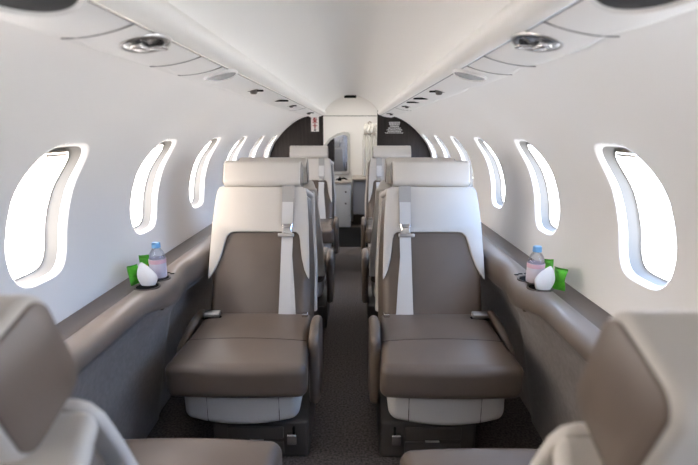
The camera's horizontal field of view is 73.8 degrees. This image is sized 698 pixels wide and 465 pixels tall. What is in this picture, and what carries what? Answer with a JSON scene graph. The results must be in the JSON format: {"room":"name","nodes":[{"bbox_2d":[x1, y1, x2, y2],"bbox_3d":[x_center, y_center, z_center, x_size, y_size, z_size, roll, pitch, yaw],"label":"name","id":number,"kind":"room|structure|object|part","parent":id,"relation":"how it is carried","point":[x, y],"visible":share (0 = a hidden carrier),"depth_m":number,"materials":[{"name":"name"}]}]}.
{"room":"aircraft cabin","nodes":[
{"label":"aircraft cabin","id":0,"kind":"room"},
{"bbox_2d":[0,21,306,323],"bbox_3d":[-0.566,-0.065,2.546,0.435,1.249,6.410,0,12,1],"label":"wall","id":1,"kind":"structure","parent":0,"point":[54,92],"depth_m":1.31,"materials":[{"name":"white plastic"}]},
{"bbox_2d":[5,143,89,287],"bbox_3d":[-0.752,-0.044,1.165,0.182,0.354,0.236,0,12,1],"label":"window","id":2,"kind":"structure","parent":1,"relation":"in","point":[52,263],"depth_m":1.26,"materials":[{"name":"grey plastic"}]},
{"bbox_2d":[43,149,66,156],"bbox_3d":[-0.715,-0.194,1.132,0.012,0.017,0.090,0,12,1],"label":"shade","id":3,"kind":"object","parent":2,"relation":"attached to","point":[62,151],"depth_m":1.13,"materials":[{"name":"beige plastic"}]},
{"bbox_2d":[130,139,176,233],"bbox_3d":[-0.746,-0.175,1.761,0.182,0.354,0.236,0,12,1],"label":"window","id":4,"kind":"structure","parent":1,"relation":"in","point":[150,194],"depth_m":1.86,"materials":[{"name":"grey plastic"}]},
{"bbox_2d":[0,0,325,117],"bbox_3d":[-0.356,-0.542,1.780,0.233,0.070,5.094,0,12,1],"label":"panel","id":5,"kind":"object","parent":1,"relation":"attached to","point":[156,34],"visible":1,"depth_m":0.70,"materials":[{"name":"white plastic"}]},
{"bbox_2d":[0,0,87,16],"bbox_3d":[-0.307,-0.232,0.434,0.093,0.036,0.164,0,12,1],"label":"speaker grille","id":6,"kind":"object","parent":5,"relation":"attached to","point":[14,8],"depth_m":0.49,"materials":[{"name":"black"}]},
{"bbox_2d":[118,32,171,52],"bbox_3d":[-0.311,-0.291,0.713,0.072,0.025,0.100,1,12,4],"label":"light","id":7,"kind":"object","parent":5,"relation":"on","point":[140,42],"depth_m":0.70,"materials":[{"name":"grey metal"}]},
{"bbox_2d":[203,68,237,81],"bbox_3d":[-0.307,-0.378,1.113,0.078,0.030,0.106,0,12,1],"label":"lamp","id":8,"kind":"object","parent":5,"relation":"on","point":[224,74],"depth_m":1.10,"materials":[{"name":"white plastic"}]},
{"bbox_2d":[189,137,221,207],"bbox_3d":[-0.740,-0.305,2.357,0.182,0.354,0.236,0,12,1],"label":"window","id":9,"kind":"structure","parent":1,"relation":"in","point":[199,179],"depth_m":2.46,"materials":[{"name":"grey plastic"}]},
{"bbox_2d":[224,136,247,186],"bbox_3d":[-0.733,-0.435,2.953,0.182,0.354,0.236,0,12,1],"label":"window","id":10,"kind":"structure","parent":1,"relation":"in","point":[233,155],"depth_m":3.04,"materials":[{"name":"grey plastic"}]},
{"bbox_2d":[249,135,265,156],"bbox_3d":[-0.727,-0.565,3.549,0.182,0.354,0.236,0,12,1],"label":"window","id":11,"kind":"structure","parent":1,"relation":"in","point":[255,147],"depth_m":3.64,"materials":[{"name":"grey"}]},
{"bbox_2d":[263,134,277,156],"bbox_3d":[-0.720,-0.695,4.145,0.182,0.354,0.236,0,12,1],"label":"window","id":12,"kind":"structure","parent":1,"relation":"in","point":[269,145],"depth_m":4.24,"materials":[{"name":"grey plastic"}]},
{"bbox_2d":[166,0,511,110],"bbox_3d":[-0.005,-0.633,1.766,0.504,0.159,5.120,0,12,1],"label":"ceiling","id":13,"kind":"structure","parent":0,"point":[326,51],"depth_m":1.30,"materials":[{"name":"white plastic"}]},
{"bbox_2d":[344,95,355,97],"bbox_3d":[0.011,-1.234,4.221,0.110,0.024,0.024,0,12,1],"label":"ceiling sensor","id":14,"kind":"object","parent":13,"relation":"attached to","point":[345,96],"visible":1,"depth_m":4.21,"materials":[{"name":"black plastic"}]},
{"bbox_2d":[146,221,543,464],"bbox_3d":[-0.009,0.542,2.677,1.640,0.001,6.400,0,12,1],"label":"floor","id":15,"kind":"structure","parent":0,"point":[345,428],"depth_m":1.85,"materials":[{"name":"carpet"}]},
{"bbox_2d":[57,224,212,438],"bbox_3d":[-0.683,0.380,1.984,0.208,0.610,5.092,0,12,1],"label":"ledge","id":16,"kind":"object","parent":15,"relation":"on","point":[121,343],"visible":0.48,"depth_m":1.48,"materials":[{"name":"leather"}]},
{"bbox_2d":[127,264,139,285],"bbox_3d":[-0.706,0.139,1.526,0.024,0.066,0.035,9,15,35],"label":"snack packet","id":17,"kind":"object","parent":16,"relation":"on","point":[132,270],"visible":0.89,"depth_m":1.52,"materials":[{"name":"green plastic"}]},
{"bbox_2d":[139,254,148,265],"bbox_3d":[-0.705,0.115,1.605,0.033,0.078,0.024,-4,13,-19],"label":"snack packet","id":18,"kind":"object","parent":16,"relation":"on","point":[142,258],"visible":0.35,"depth_m":1.59,"materials":[{"name":"green plastic"}]},
{"bbox_2d":[137,262,157,285],"bbox_3d":[-0.654,0.134,1.509,0.064,0.076,0.032,0,12,1],"label":"paper napkin","id":19,"kind":"object","parent":16,"relation":"on","point":[146,276],"visible":1,"depth_m":1.50,"materials":[{"name":"white paper"}]},
{"bbox_2d":[148,241,166,279],"bbox_3d":[-0.649,0.094,1.575,0.056,0.126,0.056,0,12,1],"label":"water bottle","id":20,"kind":"object","parent":16,"relation":"on","point":[158,264],"visible":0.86,"depth_m":1.56,"materials":[{"name":"plastic"}]},
{"bbox_2d":[0,294,281,464],"bbox_3d":[-0.397,0.463,0.743,0.526,0.976,0.745,0,12,1],"label":"seat","id":21,"kind":"object","parent":15,"relation":"on","point":[39,424],"visible":1,"depth_m":0.37,"materials":[{"name":"beige leather"}]},
{"bbox_3d":[-0.242,0.110,0.355,0.006,0.111,0.101,0,12,1],"label":"panel","id":22,"kind":"part","parent":21,"relation":"part of","materials":[{"name":"beige leather"}]},
{"bbox_3d":[-0.393,0.420,0.530,0.419,0.528,0.288,0,12,1],"label":"backrest","id":23,"kind":"part","parent":21,"relation":"part of","materials":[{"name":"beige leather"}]},
{"bbox_2d":[123,438,281,464],"bbox_3d":[-0.387,0.586,0.915,0.454,0.128,0.462,0,12,1],"label":"seat cushion","id":24,"kind":"object","parent":21,"relation":"on","point":[146,451],"depth_m":1.06,"materials":[{"name":"beige leather"}]},
{"bbox_2d":[165,161,322,455],"bbox_3d":[-0.363,0.237,1.779,0.526,0.976,0.745,0,12,1],"label":"seat","id":25,"kind":"object","parent":15,"relation":"on","point":[239,365],"visible":0.99,"depth_m":1.76,"materials":[{"name":"beige leather"}]},
{"bbox_3d":[-0.602,0.390,1.796,0.038,0.114,0.240,1,12,4],"label":"armrest","id":26,"kind":"part","parent":25,"relation":"part of","materials":[{"name":"beige leather"}]},
{"bbox_2d":[165,313,311,397],"bbox_3d":[-0.357,0.420,1.674,0.454,0.128,0.462,0,12,1],"label":"seat cushion","id":27,"kind":"object","parent":25,"relation":"on","point":[223,355],"depth_m":1.50,"materials":[{"name":"beige leather"}]},
{"bbox_3d":[-0.317,0.678,1.581,0.190,0.044,0.012,0,12,1],"label":"drawer","id":28,"kind":"part","parent":25,"relation":"part of","materials":[{"name":"grey plastic"}]},
{"bbox_3d":[-0.355,0.109,1.955,0.419,0.528,0.288,0,12,1],"label":"backrest","id":29,"kind":"part","parent":25,"relation":"part of","materials":[{"name":"beige leather"}]},
{"bbox_3d":[-0.317,0.734,1.594,0.190,0.048,0.012,0,12,1],"label":"drawer","id":30,"kind":"part","parent":25,"relation":"part of","materials":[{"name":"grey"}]},
{"bbox_3d":[-0.202,-0.245,1.981,0.006,0.111,0.101,0,12,1],"label":"panel","id":31,"kind":"part","parent":25,"relation":"part of","materials":[{"name":"beige leather"}]},
{"bbox_3d":[-0.121,0.463,1.725,0.040,0.296,0.220,0,12,1],"label":"armrest","id":32,"kind":"part","parent":25,"relation":"part of","materials":[{"name":"beige leather"}]},
{"bbox_2d":[238,157,333,327],"bbox_3d":[-0.353,0.058,2.597,0.526,0.976,0.745,0,12,1],"label":"seat","id":33,"kind":"object","parent":15,"relation":"on","point":[325,255],"visible":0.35,"depth_m":2.44,"materials":[{"name":"beige leather"}]},
{"bbox_3d":[-0.198,-0.294,2.209,0.006,0.111,0.101,0,12,1],"label":"panel","id":34,"kind":"part","parent":33,"relation":"part of","materials":[{"name":"beige leather"}]},
{"bbox_2d":[318,247,328,282],"bbox_3d":[-0.343,0.181,2.769,0.454,0.128,0.462,0,12,1],"label":"seat cushion","id":35,"kind":"object","parent":33,"relation":"on","point":[326,256],"depth_m":2.63,"materials":[{"name":"beige leather"}]},
{"bbox_3d":[-0.108,0.242,2.736,0.040,0.296,0.220,0,12,1],"label":"armrest","id":36,"kind":"part","parent":33,"relation":"part of","materials":[{"name":"beige leather"}]},
{"bbox_2d":[289,146,338,274],"bbox_3d":[-0.344,-0.205,3.801,0.526,0.976,0.745,0,12,1],"label":"seat","id":37,"kind":"object","parent":15,"relation":"on","point":[321,168],"visible":0.38,"depth_m":3.94,"materials":[{"name":"beige leather"}]},
{"bbox_3d":[-0.335,-0.332,3.977,0.419,0.528,0.288,0,12,1],"label":"backrest","id":38,"kind":"part","parent":37,"relation":"part of","materials":[{"name":"beige leather"}]},
{"bbox_2d":[320,219,333,243],"bbox_3d":[-0.337,-0.021,3.696,0.454,0.128,0.462,0,12,1],"label":"seat cushion","id":39,"kind":"object","parent":37,"relation":"on","point":[327,225],"depth_m":3.49,"materials":[{"name":"beige leather"}]},
{"bbox_3d":[-0.102,0.021,3.747,0.040,0.296,0.220,0,12,1],"label":"armrest","id":40,"kind":"part","parent":37,"relation":"part of","materials":[{"name":"beige leather"}]},
{"bbox_2d":[335,179,351,226],"bbox_3d":[-0.108,-0.349,5.506,0.280,0.532,0.335,0,12,1],"label":"base cabinet","id":41,"kind":"object","parent":15,"relation":"on","point":[343,187],"visible":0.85,"depth_m":5.36,"materials":[{"name":"grey"}]},
{"bbox_2d":[335,179,351,183],"bbox_3d":[-0.108,-0.599,5.452,0.280,0.020,0.335,0,12,1],"label":"countertop","id":42,"kind":"structure","parent":41,"relation":"on","point":[343,181],"depth_m":5.34,"materials":[{"name":"beige stone"}]},
{"bbox_3d":[-0.047,-0.279,5.381,0.121,0.170,0.025,-1,12,-4],"label":"drawer","id":43,"kind":"part","parent":41,"relation":"part of","materials":[{"name":"grey"}]},
{"bbox_3d":[-0.047,-0.435,5.347,0.121,0.116,0.025,-1,12,-4],"label":"drawer","id":44,"kind":"part","parent":41,"relation":"part of","materials":[{"name":"grey"}]},
{"bbox_2d":[331,244,367,246],"bbox_3d":[0.011,0.128,4.552,0.520,0.008,0.060,0,12,1],"label":"trim","id":45,"kind":"structure","parent":15,"relation":"on","point":[332,244],"depth_m":4.54,"materials":[{"name":"black"}]},
{"bbox_2d":[332,227,367,244],"bbox_3d":[0.016,0.032,4.992,0.840,0.008,0.840,0,12,1],"label":"floor mat","id":46,"kind":"object","parent":15,"relation":"on","point":[347,235],"visible":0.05,"depth_m":4.92,"materials":[{"name":"black carpet"}]},
{"bbox_2d":[352,175,365,223],"bbox_3d":[0.293,-0.380,5.554,0.510,0.574,0.380,0,12,1],"label":"cabinet","id":47,"kind":"object","parent":15,"relation":"on","point":[359,181],"visible":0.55,"depth_m":5.40,"materials":[{"name":"grey"}]},
{"bbox_2d":[352,175,365,179],"bbox_3d":[0.293,-0.649,5.495,0.510,0.024,0.380,0,12,1],"label":"shelf","id":48,"kind":"object","parent":47,"relation":"attached to","point":[354,177],"depth_m":5.38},
{"bbox_3d":[0.293,-0.441,5.561,0.490,0.400,0.340,0,12,1],"label":"panel","id":49,"kind":"part","parent":47,"relation":"part of","materials":[{"name":"grey"}]},
{"bbox_2d":[361,146,410,274],"bbox_3d":[0.361,-0.203,3.794,0.526,0.976,0.745,0,12,1],"label":"seat","id":50,"kind":"object","parent":15,"relation":"on","point":[374,175],"visible":0.31,"depth_m":3.95,"materials":[{"name":"beige leather"}]},
{"bbox_3d":[0.116,0.022,3.745,0.040,0.296,0.220,0,12,1],"label":"armrest","id":51,"kind":"part","parent":50,"relation":"part of","materials":[{"name":"beige leather"}]},
{"bbox_2d":[365,219,372,243],"bbox_3d":[0.351,-0.020,3.689,0.454,0.128,0.462,0,12,1],"label":"seat cushion","id":52,"kind":"object","parent":50,"relation":"on","point":[368,224],"depth_m":3.50,"materials":[{"name":"beige leather"}]},
{"bbox_3d":[0.356,-0.331,3.970,0.419,0.528,0.288,0,12,1],"label":"backrest","id":53,"kind":"part","parent":50,"relation":"part of","materials":[{"name":"beige leather"}]},
{"bbox_2d":[361,157,454,327],"bbox_3d":[0.336,0.060,2.590,0.526,0.976,0.745,0,12,1],"label":"seat","id":54,"kind":"object","parent":15,"relation":"on","point":[368,254],"visible":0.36,"depth_m":2.36,"materials":[{"name":"beige leather"}]},
{"bbox_3d":[0.093,0.243,2.734,0.040,0.296,0.220,0,12,1],"label":"armrest","id":55,"kind":"part","parent":54,"relation":"part of","materials":[{"name":"beige leather"}]},
{"bbox_2d":[367,247,374,282],"bbox_3d":[0.329,0.182,2.762,0.454,0.128,0.462,0,12,1],"label":"seat cushion","id":56,"kind":"object","parent":54,"relation":"on","point":[368,254],"depth_m":2.63,"materials":[{"name":"beige leather"}]},
{"bbox_3d":[0.174,-0.294,2.206,0.006,0.111,0.101,0,12,1],"label":"panel","id":57,"kind":"part","parent":54,"relation":"part of","materials":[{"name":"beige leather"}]},
{"bbox_2d":[368,161,523,456],"bbox_3d":[0.337,0.238,1.772,0.526,0.976,0.745,0,12,1],"label":"seat","id":58,"kind":"object","parent":15,"relation":"on","point":[448,365],"visible":0.99,"depth_m":1.75,"materials":[{"name":"beige leather"}]},
{"bbox_3d":[0.093,0.463,1.722,0.040,0.296,0.220,0,12,1],"label":"armrest","id":59,"kind":"part","parent":58,"relation":"part of","materials":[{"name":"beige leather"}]},
{"bbox_3d":[0.182,-0.244,1.978,0.006,0.111,0.101,0,12,1],"label":"panel","id":60,"kind":"part","parent":58,"relation":"part of","materials":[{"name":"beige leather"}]},
{"bbox_3d":[0.333,0.111,1.948,0.419,0.528,0.288,0,12,1],"label":"backrest","id":61,"kind":"part","parent":58,"relation":"part of","materials":[{"name":"beige leather"}]},
{"bbox_3d":[0.285,0.735,1.587,0.190,0.048,0.012,0,12,1],"label":"drawer","id":62,"kind":"part","parent":58,"relation":"part of","materials":[{"name":"grey plastic"}]},
{"bbox_3d":[0.285,0.680,1.575,0.190,0.044,0.012,0,12,1],"label":"drawer","id":63,"kind":"part","parent":58,"relation":"part of","materials":[{"name":"grey plastic"}]},
{"bbox_2d":[379,314,523,398],"bbox_3d":[0.328,0.421,1.667,0.454,0.128,0.462,0,12,1],"label":"seat cushion","id":64,"kind":"object","parent":58,"relation":"on","point":[424,356],"depth_m":1.49,"materials":[{"name":"beige leather"}]},
{"bbox_3d":[0.575,0.392,1.784,0.038,0.114,0.240,-1,12,-3],"label":"armrest","id":65,"kind":"part","parent":58,"relation":"part of","materials":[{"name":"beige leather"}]},
{"bbox_2d":[480,222,611,441],"bbox_3d":[0.652,0.383,1.970,0.208,0.610,5.092,0,12,1],"label":"ledge","id":66,"kind":"object","parent":15,"relation":"on","point":[553,334],"visible":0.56,"depth_m":1.50,"materials":[{"name":"leather"}]},
{"bbox_3d":[0.646,0.407,1.976,0.155,0.559,5.092,0,12,1],"label":"panel","id":67,"kind":"part","parent":66,"relation":"part of","materials":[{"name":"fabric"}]},
{"bbox_2d":[526,245,544,284],"bbox_3d":[0.612,0.105,1.523,0.056,0.126,0.056,0,12,1],"label":"water bottle","id":68,"kind":"object","parent":66,"relation":"on","point":[534,267],"visible":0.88,"depth_m":1.51,"materials":[{"name":"plastic"}]},
{"bbox_2d":[534,266,554,289],"bbox_3d":[0.619,0.143,1.469,0.064,0.076,0.032,0,12,1],"label":"paper napkin","id":69,"kind":"object","parent":66,"relation":"on","point":[545,279],"visible":1,"depth_m":1.46,"materials":[{"name":"white paper"}]},
{"bbox_2d":[545,259,553,268],"bbox_3d":[0.667,0.126,1.557,0.029,0.076,0.024,4,13,17],"label":"snack packet","id":70,"kind":"object","parent":66,"relation":"on","point":[548,262],"visible":0.38,"depth_m":1.55,"materials":[{"name":"green plastic"}]},
{"bbox_2d":[552,266,567,290],"bbox_3d":[0.666,0.146,1.472,0.024,0.072,0.046,-8,14,-31],"label":"snack packet","id":71,"kind":"object","parent":66,"relation":"on","point":[560,273],"visible":0.94,"depth_m":1.46,"materials":[{"name":"green plastic"}]},
{"bbox_2d":[400,311,697,464],"bbox_3d":[0.347,0.471,0.708,0.526,0.976,0.745,0,12,1],"label":"seat","id":72,"kind":"object","parent":15,"relation":"on","point":[637,392],"visible":1,"depth_m":0.31,"materials":[{"name":"beige leather"}]},
{"bbox_2d":[400,448,538,464],"bbox_3d":[0.341,0.593,0.879,0.454,0.128,0.462,0,12,1],"label":"seat cushion","id":73,"kind":"object","parent":72,"relation":"on","point":[456,456],"depth_m":1.04,"materials":[{"name":"beige leather"}]},
{"bbox_3d":[0.186,0.117,0.323,0.006,0.111,0.101,0,12,1],"label":"panel","id":74,"kind":"part","parent":72,"relation":"part of","materials":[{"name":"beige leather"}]},
{"bbox_2d":[323,96,376,220],"bbox_3d":[0.025,-0.935,5.645,1.680,1.620,0.030,0,12,1],"label":"wall","id":75,"kind":"structure","parent":0,"point":[332,125],"depth_m":5.55,"materials":[{"name":"white plastic"}]},
{"bbox_2d":[324,132,349,173],"bbox_3d":[-0.189,-0.957,5.609,0.412,0.507,0.033,0,12,1],"label":"wall mirror","id":76,"kind":"object","parent":75,"relation":"attached to","point":[338,145],"visible":0.73,"depth_m":5.59,"materials":[{"name":"grey mirror"}]},
{"bbox_2d":[326,135,346,170],"bbox_3d":[-0.187,-0.952,5.595,0.338,0.434,0.004,0,12,1],"label":"mirror glass","id":77,"kind":"object","parent":76,"relation":"attached to","point":[337,144],"depth_m":5.59,"materials":[{"name":"grey"}]},
{"bbox_2d":[325,115,376,115],"bbox_3d":[0.025,-1.387,5.527,1.000,0.008,0.012,0,12,1],"label":"trim","id":78,"kind":"structure","parent":75,"relation":"attached to","point":[325,115],"depth_m":5.52,"materials":[{"name":"grey plastic"}]},
{"bbox_2d":[362,121,376,175],"bbox_3d":[0.239,-0.964,5.365,0.174,0.626,0.107,0,12,1],"label":"curtain","id":79,"kind":"object","parent":75,"relation":"attached to","point":[369,140],"visible":0.77,"depth_m":5.35,"materials":[{"name":"white fabric"}]},
{"bbox_2d":[270,110,430,156],"bbox_3d":[0.011,-0.495,4.413,1.592,1.285,0.035,0,12,1],"label":"wall","id":80,"kind":"structure","parent":0,"point":[410,136],"depth_m":4.31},
{"bbox_2d":[311,117,318,131],"bbox_3d":[-0.314,-1.002,4.285,0.072,0.140,0.004,0,12,1],"label":"exit sign","id":81,"kind":"object","parent":80,"relation":"attached to","point":[314,121],"visible":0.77,"depth_m":4.29,"materials":[{"name":"white plastic"}]},
{"bbox_2d":[385,122,402,132],"bbox_3d":[0.416,-0.967,4.286,0.166,0.103,0.001,0,12,1],"label":"placard","id":82,"kind":"object","parent":80,"relation":"attached to","point":[391,123],"visible":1,"depth_m":4.29,"materials":[{"name":"grey plastic"}]},
{"bbox_2d":[394,8,697,315],"bbox_3d":[0.549,-0.062,2.534,0.435,1.249,6.410,0,12,1],"label":"wall","id":83,"kind":"structure","parent":0,"point":[636,90],"depth_m":1.20,"materials":[{"name":"white plastic"}]},
{"bbox_2d":[422,134,436,156],"bbox_3d":[0.738,-0.692,4.130,0.182,0.354,0.236,0,12,1],"label":"window","id":84,"kind":"structure","parent":83,"relation":"in","point":[424,136],"depth_m":4.22,"materials":[{"name":"grey plastic"}]},
{"bbox_2d":[433,135,449,156],"bbox_3d":[0.732,-0.562,3.534,0.182,0.354,0.236,0,12,1],"label":"window","id":85,"kind":"structure","parent":83,"relation":"in","point":[445,151],"depth_m":3.62,"materials":[{"name":"grey plastic"}]},
{"bbox_2d":[449,136,472,186],"bbox_3d":[0.726,-0.431,2.938,0.182,0.354,0.236,0,12,1],"label":"window","id":86,"kind":"structure","parent":83,"relation":"in","point":[464,156],"depth_m":3.03,"materials":[{"name":"grey plastic"}]},
{"bbox_2d":[473,137,503,208],"bbox_3d":[0.719,-0.301,2.342,0.182,0.354,0.236,0,12,1],"label":"window","id":87,"kind":"structure","parent":83,"relation":"in","point":[495,176],"depth_m":2.45,"materials":[{"name":"grey plastic"}]},
{"bbox_2d":[514,139,559,234],"bbox_3d":[0.713,-0.171,1.746,0.182,0.354,0.236,0,12,1],"label":"window","id":88,"kind":"structure","parent":83,"relation":"in","point":[540,189],"depth_m":1.85,"materials":[{"name":"grey plastic"}]},
{"bbox_2d":[378,0,697,117],"bbox_3d":[0.351,-0.540,1.773,0.233,0.070,5.094,0,12,1],"label":"panel","id":89,"kind":"object","parent":83,"relation":"attached to","point":[524,33],"visible":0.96,"depth_m":0.69,"materials":[{"name":"white plastic"}]},
{"bbox_2d":[453,68,486,81],"bbox_3d":[0.287,-0.376,1.107,0.078,0.030,0.106,0,12,1],"label":"lamp","id":90,"kind":"object","parent":89,"relation":"on","point":[466,74],"depth_m":1.09,"materials":[{"name":"white plastic"}]},
{"bbox_2d":[511,30,563,51],"bbox_3d":[0.283,-0.289,0.702,0.072,0.025,0.100,-1,12,-3],"label":"light","id":91,"kind":"object","parent":89,"relation":"on","point":[524,40],"depth_m":0.68,"materials":[{"name":"grey metal"}]},
{"bbox_2d":[586,0,694,14],"bbox_3d":[0.273,-0.230,0.423,0.093,0.036,0.164,0,12,1],"label":"light","id":92,"kind":"object","parent":89,"relation":"attached to","point":[616,7],"depth_m":0.48,"materials":[{"name":"black"}]},
{"bbox_2d":[594,143,676,289],"bbox_3d":[0.706,-0.041,1.150,0.182,0.354,0.236,0,12,1],"label":"window","id":93,"kind":"structure","parent":83,"relation":"in","point":[633,266],"depth_m":1.25,"materials":[{"name":"grey plastic"}]},
{"bbox_2d":[616,149,637,157],"bbox_3d":[0.669,-0.190,1.118,0.012,0.017,0.090,0,12,1],"label":"shade","id":94,"kind":"object","parent":93,"relation":"attached to","point":[629,152],"depth_m":1.12,"materials":[{"name":"beige plastic"}]}
]}

